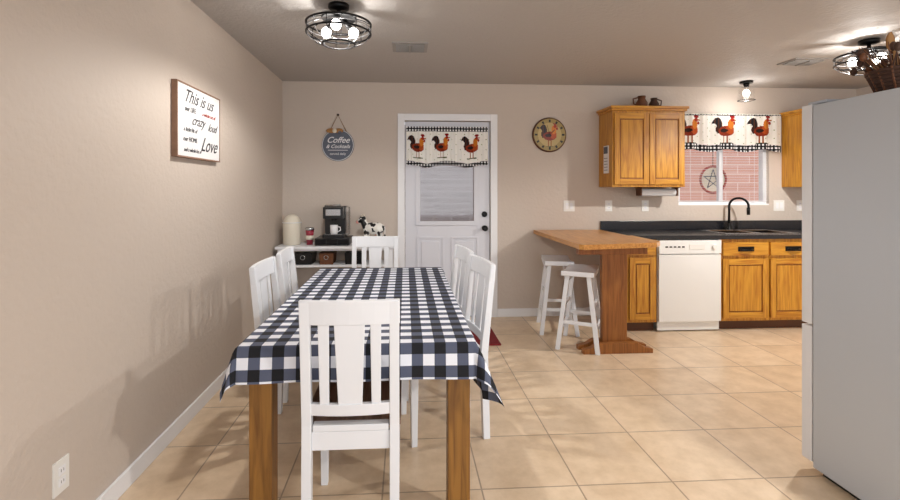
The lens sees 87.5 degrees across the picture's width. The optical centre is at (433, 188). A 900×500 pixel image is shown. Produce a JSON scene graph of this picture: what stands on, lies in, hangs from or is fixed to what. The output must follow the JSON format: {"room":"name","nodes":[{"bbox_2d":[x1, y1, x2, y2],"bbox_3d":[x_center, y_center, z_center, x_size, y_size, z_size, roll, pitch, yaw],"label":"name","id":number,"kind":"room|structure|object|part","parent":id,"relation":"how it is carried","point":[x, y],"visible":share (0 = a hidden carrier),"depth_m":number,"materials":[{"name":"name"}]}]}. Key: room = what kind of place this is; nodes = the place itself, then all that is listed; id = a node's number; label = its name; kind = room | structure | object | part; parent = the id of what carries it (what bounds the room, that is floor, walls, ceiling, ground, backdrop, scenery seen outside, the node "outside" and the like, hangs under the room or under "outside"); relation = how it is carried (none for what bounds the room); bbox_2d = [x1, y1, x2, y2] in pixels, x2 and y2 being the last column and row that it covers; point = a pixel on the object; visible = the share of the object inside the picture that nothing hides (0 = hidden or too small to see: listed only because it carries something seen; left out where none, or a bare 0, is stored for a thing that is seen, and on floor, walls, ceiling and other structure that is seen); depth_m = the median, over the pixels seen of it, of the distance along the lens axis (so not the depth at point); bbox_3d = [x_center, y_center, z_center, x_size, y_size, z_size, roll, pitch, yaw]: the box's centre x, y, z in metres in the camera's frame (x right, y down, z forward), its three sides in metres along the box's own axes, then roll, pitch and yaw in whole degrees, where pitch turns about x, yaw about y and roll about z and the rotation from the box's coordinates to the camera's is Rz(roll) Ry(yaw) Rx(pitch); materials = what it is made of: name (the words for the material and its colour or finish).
{"room":"kitchen","nodes":[
{"label":"kitchen","id":0,"kind":"room"},
{"bbox_2d":[0,0,281,499],"bbox_3d":[-1.408,0.120,1.557,0.120,2.440,6.480,0,0,-4],"label":"wall","id":1,"kind":"structure","parent":0,"point":[125,262],"depth_m":2.02,"materials":[{"name":"beige paint"}]},
{"bbox_2d":[52,453,68,498],"bbox_3d":[-1.352,1.040,1.706,0.009,0.120,0.076,0,0,-4],"label":"electrical outlet","id":2,"kind":"object","parent":1,"relation":"attached to","point":[60,469],"visible":1,"depth_m":1.70,"materials":[{"name":"white plastic"}]},
{"bbox_2d":[96,367,227,499],"bbox_3d":[-1.341,1.298,1.561,0.014,0.085,6.480,0,0,-4],"label":"baseboard","id":3,"kind":"structure","parent":1,"relation":"attached to","point":[128,477],"depth_m":2.37,"materials":[{"name":"white wood"}]},
{"bbox_2d":[171,79,219,161],"bbox_3d":[-1.408,-0.383,2.807,0.032,0.415,0.585,0,0,-4],"label":"family sign","id":4,"kind":"object","parent":1,"relation":"attached to","point":[195,113],"visible":1,"depth_m":2.72,"materials":[{"name":"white wood"}]},
{"bbox_2d":[118,315,856,499],"bbox_3d":[1.748,1.370,1.810,6.450,0.060,6.600,0,0,-4],"label":"floor","id":5,"kind":"structure","parent":0,"point":[714,414],"depth_m":2.61,"materials":[{"name":"tile"}]},
{"bbox_2d":[249,256,282,413],"bbox_3d":[-0.736,0.873,2.640,0.487,0.935,0.410,0,0,-4],"label":"dining chair","id":6,"kind":"object","parent":5,"relation":"on","point":[259,273],"visible":0.34,"depth_m":2.64,"materials":[{"name":"white paint"}]},
{"bbox_2d":[276,246,297,402],"bbox_3d":[-0.776,0.873,3.158,0.487,0.935,0.410,0,0,-5],"label":"dining chair","id":7,"kind":"object","parent":5,"relation":"on","point":[285,255],"visible":0.3,"depth_m":3.11,"materials":[{"name":"white paint"}]},
{"bbox_2d":[275,235,393,272],"bbox_3d":[-0.941,0.905,4.606,1.115,0.870,0.390,0,0,-4],"label":"console table","id":8,"kind":"object","parent":5,"relation":"on","point":[303,246],"depth_m":4.45,"materials":[{"name":"white paint"}]},
{"bbox_2d":[282,214,301,244],"bbox_3d":[-1.382,0.393,4.574,0.185,0.295,0.185,0,0,-4],"label":"canister","id":9,"kind":"object","parent":8,"relation":"on","point":[292,222],"visible":1,"depth_m":4.50,"materials":[{"name":"beige ceramic"}]},
{"bbox_2d":[305,227,313,244],"bbox_3d":[-1.206,0.456,4.565,0.084,0.168,0.084,0,0,-4],"label":"tumbler","id":10,"kind":"object","parent":8,"relation":"on","point":[309,230],"visible":1,"depth_m":4.54,"materials":[{"name":"red plastic"}]},
{"bbox_2d":[294,251,361,264],"bbox_3d":[-1.007,0.664,4.583,0.666,0.109,0.248,0,0,-4],"label":"storage bins","id":11,"kind":"object","parent":8,"relation":"on","point":[301,257],"visible":0.66,"depth_m":4.47,"materials":[{"name":"black wicker"}]},
{"bbox_3d":[-0.978,0.505,4.613,0.330,0.070,0.312,0,0,-4],"label":"coffee pod drawer","id":12,"kind":"part","parent":8,"relation":"part of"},
{"bbox_2d":[323,204,349,237],"bbox_3d":[-0.956,0.309,4.619,0.235,0.322,0.262,0,0,-4],"label":"coffee maker","id":13,"kind":"object","parent":8,"relation":"on","point":[333,214],"visible":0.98,"depth_m":4.60,"materials":[{"name":"black plastic"}]},
{"bbox_2d":[330,225,340,233],"bbox_3d":[-0.962,0.393,4.559,0.096,0.085,0.076,0,0,33],"label":"coffee mug","id":14,"kind":"object","parent":13,"relation":"on","point":[333,228],"visible":1,"depth_m":4.53,"materials":[{"name":"white ceramic"}]},
{"bbox_2d":[356,214,385,235],"bbox_3d":[-0.623,0.393,4.607,0.316,0.293,0.133,0,0,20],"label":"cow figurine","id":15,"kind":"object","parent":8,"relation":"on","point":[377,229],"visible":0.81,"depth_m":4.57,"materials":[{"name":"white ceramic"}]},
{"bbox_2d":[298,298,401,499],"bbox_3d":[-0.322,0.873,1.937,0.372,0.935,0.487,0,0,-4],"label":"dining chair","id":16,"kind":"object","parent":5,"relation":"on","point":[347,413],"visible":0.98,"depth_m":1.73,"materials":[{"name":"white paint"}]},
{"bbox_2d":[249,379,469,499],"bbox_3d":[-0.347,0.971,2.691,0.905,0.738,1.755,0,0,-4],"label":"dining table","id":17,"kind":"object","parent":5,"relation":"on","point":[263,398],"visible":0.11,"depth_m":1.87,"materials":[{"name":"brown wood"}]},
{"bbox_2d":[220,267,504,407],"bbox_3d":[-0.320,0.720,2.695,1.072,0.243,1.903,0,0,-4],"label":"tablecloth","id":18,"kind":"object","parent":17,"relation":"on","point":[436,340],"visible":0.88,"depth_m":1.91,"materials":[{"name":"fabric"}]},
{"bbox_2d":[352,236,397,267],"bbox_3d":[-0.488,0.873,3.799,0.400,0.935,0.487,0,0,-4],"label":"dining chair","id":19,"kind":"object","parent":5,"relation":"on","point":[375,244],"visible":0.27,"depth_m":4.01,"materials":[{"name":"white paint"}]},
{"bbox_2d":[407,244,473,400],"bbox_3d":[-0.009,0.873,3.198,0.487,0.935,0.410,0,0,-12],"label":"dining chair","id":20,"kind":"object","parent":5,"relation":"on","point":[462,253],"visible":0.3,"depth_m":3.28,"materials":[{"name":"white paint"}]},
{"bbox_2d":[401,254,495,447],"bbox_3d":[0.063,0.873,2.672,0.487,0.935,0.410,0,0,-12],"label":"dining chair","id":21,"kind":"object","parent":5,"relation":"on","point":[484,269],"visible":0.56,"depth_m":2.55,"materials":[{"name":"white paint"}]},
{"bbox_2d":[470,327,500,345],"bbox_3d":[0.157,1.333,4.318,0.800,0.015,0.640,0,0,-4],"label":"door mat","id":22,"kind":"object","parent":5,"relation":"on","point":[493,340],"visible":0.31,"depth_m":4.14,"materials":[{"name":"red fabric"}]},
{"bbox_2d":[536,255,579,336],"bbox_3d":[1.177,1.000,4.500,0.355,0.679,0.446,0,0,8],"label":"bar stool","id":23,"kind":"object","parent":5,"relation":"on","point":[548,261],"visible":0.77,"depth_m":4.33,"materials":[{"name":"white paint"}]},
{"bbox_2d":[555,264,599,354],"bbox_3d":[1.265,1.010,4.055,0.355,0.659,0.446,0,0,24],"label":"bar stool","id":24,"kind":"object","parent":5,"relation":"on","point":[590,272],"visible":0.98,"depth_m":3.93,"materials":[{"name":"white paint"}]},
{"bbox_2d":[534,230,659,354],"bbox_3d":[1.463,0.885,4.295,0.755,0.910,1.333,0,0,-4],"label":"breakfast bar","id":25,"kind":"object","parent":5,"relation":"on","point":[613,248],"visible":0.99,"depth_m":3.88,"materials":[{"name":"brown wood"}]},
{"bbox_2d":[627,247,656,329],"bbox_3d":[1.926,0.907,4.690,0.286,0.865,0.628,0,0,-4],"label":"base cabinet","id":26,"kind":"object","parent":5,"relation":"on","point":[641,268],"visible":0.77,"depth_m":4.38,"materials":[{"name":"brown wood"}]},
{"bbox_2d":[653,239,720,330],"bbox_3d":[2.380,0.910,4.695,0.605,0.860,0.638,0,0,-4],"label":"dishwasher","id":27,"kind":"object","parent":5,"relation":"on","point":[688,271],"visible":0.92,"depth_m":4.40,"materials":[{"name":"white metal"}]},
{"bbox_2d":[718,239,806,328],"bbox_3d":[3.679,0.907,4.781,1.983,0.865,0.662,0,0,-4],"label":"base cabinet","id":28,"kind":"object","parent":5,"relation":"on","point":[761,279],"visible":0.44,"depth_m":4.45,"materials":[{"name":"brown wood"}]},
{"bbox_2d":[600,220,801,239],"bbox_3d":[3.227,0.406,4.765,2.892,0.133,0.638,0,0,-4],"label":"countertop","id":29,"kind":"structure","parent":28,"relation":"on","point":[654,230],"depth_m":4.99,"materials":[{"name":"black stone"}]},
{"bbox_2d":[722,197,749,229],"bbox_3d":[3.184,0.259,4.955,0.252,0.350,0.083,0,0,36],"label":"kitchen faucet","id":30,"kind":"object","parent":29,"relation":"on","point":[735,198],"visible":0.99,"depth_m":4.98,"materials":[{"name":"black metal"}]},
{"bbox_2d":[700,229,798,233],"bbox_3d":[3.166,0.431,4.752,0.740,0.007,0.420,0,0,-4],"label":"sink","id":31,"kind":"object","parent":29,"relation":"in","point":[714,231],"visible":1,"depth_m":4.69,"materials":[{"name":"black stone"}]},
{"bbox_2d":[802,87,899,499],"bbox_3d":[2.244,0.463,1.931,0.885,1.755,0.861,0,0,-4],"label":"refrigerator","id":32,"kind":"object","parent":5,"relation":"on","point":[851,146],"visible":1,"depth_m":2.02,"materials":[{"name":"gray painted metal"}]},
{"bbox_2d":[850,32,899,92],"bbox_3d":[1.976,-0.548,1.968,0.366,0.302,0.394,0,0,-4],"label":"basket","id":33,"kind":"object","parent":32,"relation":"on","point":[882,77],"visible":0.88,"depth_m":1.97,"materials":[{"name":"brown wicker"}]},
{"bbox_2d":[191,0,899,88],"bbox_3d":[1.748,-1.130,1.810,6.450,0.060,6.600,0,0,-4],"label":"ceiling","id":34,"kind":"structure","parent":0,"point":[673,43],"depth_m":3.48,"materials":[{"name":"grey paint"}]},
{"bbox_2d":[305,1,371,49],"bbox_3d":[-0.570,-0.980,2.810,0.392,0.240,0.392,0,0,-4],"label":"ceiling light","id":35,"kind":"object","parent":34,"relation":"attached to","point":[338,16],"depth_m":2.77,"materials":[{"name":"metal"}]},
{"bbox_2d":[392,42,427,52],"bbox_3d":[-0.185,-1.089,3.635,0.270,0.022,0.240,0,0,-4],"label":"ceiling vent","id":36,"kind":"object","parent":34,"relation":"attached to","point":[415,47],"depth_m":3.60,"materials":[{"name":"white metal"}]},
{"bbox_2d":[737,80,755,101],"bbox_3d":[3.193,-0.995,4.804,0.159,0.210,0.159,0,0,-4],"label":"light","id":37,"kind":"object","parent":34,"relation":"attached to","point":[745,83],"visible":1,"depth_m":4.78,"materials":[{"name":"black metal"}]},
{"bbox_2d":[777,58,829,65],"bbox_3d":[3.179,-1.089,4.052,0.300,0.022,0.200,0,0,-4],"label":"ceiling vent","id":38,"kind":"object","parent":34,"relation":"attached to","point":[796,61],"depth_m":4.01,"materials":[{"name":"white metal"}]},
{"bbox_2d":[832,37,899,75],"bbox_3d":[3.214,-0.980,3.473,0.412,0.240,0.412,0,0,-4],"label":"ceiling light","id":39,"kind":"object","parent":34,"relation":"attached to","point":[867,42],"depth_m":3.46,"materials":[{"name":"metal"}]},
{"bbox_2d":[282,81,856,308],"bbox_3d":[1.550,0.120,5.044,6.450,2.440,0.120,0,0,-4],"label":"wall","id":40,"kind":"structure","parent":0,"point":[533,184],"depth_m":4.94,"materials":[{"name":"beige paint"}]},
{"bbox_2d":[322,114,353,160],"bbox_3d":[-0.984,-0.528,4.806,0.330,0.487,0.046,0,0,-4],"label":"coffee sign","id":41,"kind":"object","parent":40,"relation":"attached to","point":[337,144],"visible":1,"depth_m":4.82,"materials":[{"name":"grey wood"}]},
{"bbox_2d":[405,122,489,315],"bbox_3d":[0.144,0.314,4.902,0.886,2.032,0.112,0,0,-4],"label":"door","id":42,"kind":"structure","parent":40,"relation":"in","point":[427,243],"depth_m":4.91,"materials":[{"name":"white wood"}]},
{"bbox_2d":[420,165,473,220],"bbox_3d":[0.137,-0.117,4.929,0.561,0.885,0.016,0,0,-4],"label":"door blind","id":43,"kind":"object","parent":42,"relation":"attached to","point":[445,202],"visible":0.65,"depth_m":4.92,"materials":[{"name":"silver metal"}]},
{"bbox_2d":[405,126,488,167],"bbox_3d":[0.138,-0.433,4.874,0.870,0.424,0.027,0,0,-4],"label":"valance","id":44,"kind":"object","parent":42,"relation":"attached to","point":[467,147],"visible":1,"depth_m":4.87,"materials":[{"name":"fabric"}]},
{"bbox_2d":[398,113,496,316],"bbox_3d":[0.144,0.280,4.889,1.041,2.120,0.018,0,0,-4],"label":"trim","id":45,"kind":"structure","parent":40,"relation":"attached to","point":[402,117],"depth_m":4.89,"materials":[{"name":"white wood"}]},
{"bbox_2d":[497,307,595,316],"bbox_3d":[0.114,1.298,4.889,3.296,0.085,0.014,0,0,-4],"label":"baseboard","id":46,"kind":"structure","parent":40,"relation":"attached to","point":[512,312],"depth_m":4.93,"materials":[{"name":"white wood"}]},
{"bbox_2d":[532,117,565,151],"bbox_3d":[1.215,-0.570,4.947,0.368,0.368,0.034,0,0,-4],"label":"clock","id":47,"kind":"object","parent":40,"relation":"attached to","point":[548,134],"visible":1,"depth_m":4.94,"materials":[{"name":"brown"}]},
{"bbox_2d":[563,200,574,210],"bbox_3d":[1.429,0.180,4.972,0.120,0.116,0.009,0,0,-4],"label":"light switch","id":48,"kind":"object","parent":40,"relation":"attached to","point":[567,205],"visible":1,"depth_m":4.97,"materials":[{"name":"white plastic"}]},
{"bbox_2d":[605,200,611,210],"bbox_3d":[1.858,0.180,4.998,0.075,0.116,0.009,0,0,-4],"label":"electrical outlet","id":49,"kind":"object","parent":40,"relation":"attached to","point":[608,203],"visible":1,"depth_m":5.00,"materials":[{"name":"white plastic"}]},
{"bbox_2d":[596,105,688,186],"bbox_3d":[2.134,-0.422,4.836,0.799,0.805,0.363,0,0,-4],"label":"upper cabinet","id":50,"kind":"object","parent":40,"relation":"attached to","point":[646,144],"visible":0.99,"depth_m":4.68,"materials":[{"name":"brown wood"}]},
{"bbox_2d":[604,145,608,172],"bbox_3d":[1.758,-0.300,4.801,0.011,0.280,0.110,0,0,-4],"label":"notepad","id":51,"kind":"object","parent":50,"relation":"hanging from","point":[606,148],"visible":1,"depth_m":4.79,"materials":[{"name":"white paper"}]},
{"bbox_2d":[633,95,647,105],"bbox_3d":[2.128,-0.891,4.846,0.139,0.130,0.116,0,0,31],"label":"ceramic pitcher","id":52,"kind":"object","parent":50,"relation":"on","point":[641,101],"visible":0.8,"depth_m":4.80,"materials":[{"name":"brown ceramic"}]},
{"bbox_2d":[649,98,661,105],"bbox_3d":[2.278,-0.881,4.842,0.123,0.110,0.100,0,0,30],"label":"ceramic pitcher","id":53,"kind":"object","parent":50,"relation":"on","point":[653,102],"visible":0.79,"depth_m":4.82,"materials":[{"name":"brown ceramic"}]},
{"bbox_2d":[634,187,680,195],"bbox_3d":[2.308,0.028,4.860,0.400,0.095,0.180,0,0,-4],"label":"paper towel holder","id":54,"kind":"object","parent":50,"relation":"attached to","point":[640,191],"visible":1,"depth_m":4.83,"materials":[{"name":"brown"}]},
{"bbox_2d":[642,200,648,210],"bbox_3d":[2.258,0.180,5.023,0.075,0.116,0.009,0,0,-4],"label":"electrical outlet","id":55,"kind":"object","parent":40,"relation":"attached to","point":[645,203],"visible":1,"depth_m":5.02,"materials":[{"name":"white plastic"}]},
{"bbox_2d":[678,149,768,204],"bbox_3d":[3.132,-0.292,5.133,1.020,0.935,0.095,0,0,-4],"label":"window","id":56,"kind":"structure","parent":40,"relation":"in","point":[719,156],"depth_m":5.13,"materials":[{"name":"white wood"}]},
{"bbox_2d":[685,113,780,151],"bbox_3d":[3.143,-0.603,5.048,1.240,0.415,0.032,0,0,-4],"label":"window valance","id":57,"kind":"object","parent":40,"relation":"attached to","point":[706,132],"visible":0.9,"depth_m":5.05,"materials":[{"name":"fabric"}]},
{"bbox_2d":[774,200,783,210],"bbox_3d":[3.755,0.180,5.114,0.120,0.116,0.009,0,0,-4],"label":"light switch","id":58,"kind":"object","parent":40,"relation":"attached to","point":[778,204],"visible":1,"depth_m":5.11,"materials":[{"name":"white plastic"}]},
{"bbox_2d":[779,109,801,186],"bbox_3d":[4.211,-0.422,4.963,0.888,0.805,0.363,0,0,-4],"label":"upper cabinet","id":59,"kind":"object","parent":40,"relation":"attached to","point":[791,120],"visible":0.07,"depth_m":4.97,"materials":[{"name":"brown wood"}]},
{"bbox_2d":[796,200,801,210],"bbox_3d":[3.994,0.180,5.129,0.075,0.116,0.009,0,0,-4],"label":"electrical outlet","id":60,"kind":"object","parent":40,"relation":"attached to","point":[798,202],"visible":0.95,"depth_m":5.13,"materials":[{"name":"white plastic"}]},
{"bbox_2d":[857,86,872,95],"bbox_3d":[4.910,0.120,1.943,0.120,2.440,6.480,0,0,-4],"label":"wall","id":61,"kind":"structure","parent":0,"point":[866,90],"depth_m":5.09,"materials":[{"name":"beige paint"}]},
{"label":"outside","id":62,"kind":"structure","parent":0,"visible":0},
{"bbox_3d":[2.414,1.430,9.665,18.000,0.060,9.000,0,0,-4],"label":"ground","id":63,"kind":"structure","parent":62,"visible":0},
{"bbox_2d":[680,149,758,200],"bbox_3d":[5.081,0.020,7.023,7.000,2.760,0.300,0,0,-4],"label":"wall","id":64,"kind":"structure","parent":63,"relation":"on","point":[735,178],"depth_m":6.88,"materials":[{"name":"pink brick"}]},
{"bbox_3d":[3.170,0.120,5.504,4.000,2.560,0.060,0,0,-4],"label":"beam","id":65,"kind":"structure","parent":63,"relation":"on","visible":0},
{"bbox_2d":[699,165,726,193],"bbox_3d":[3.270,-0.500,5.506,0.338,1.119,0.027,0,0,-4],"label":"wall ornament","id":66,"kind":"object","parent":65,"relation":"attached to","point":[708,179],"visible":0.67,"depth_m":5.51,"materials":[{"name":"beige"}]}
]}

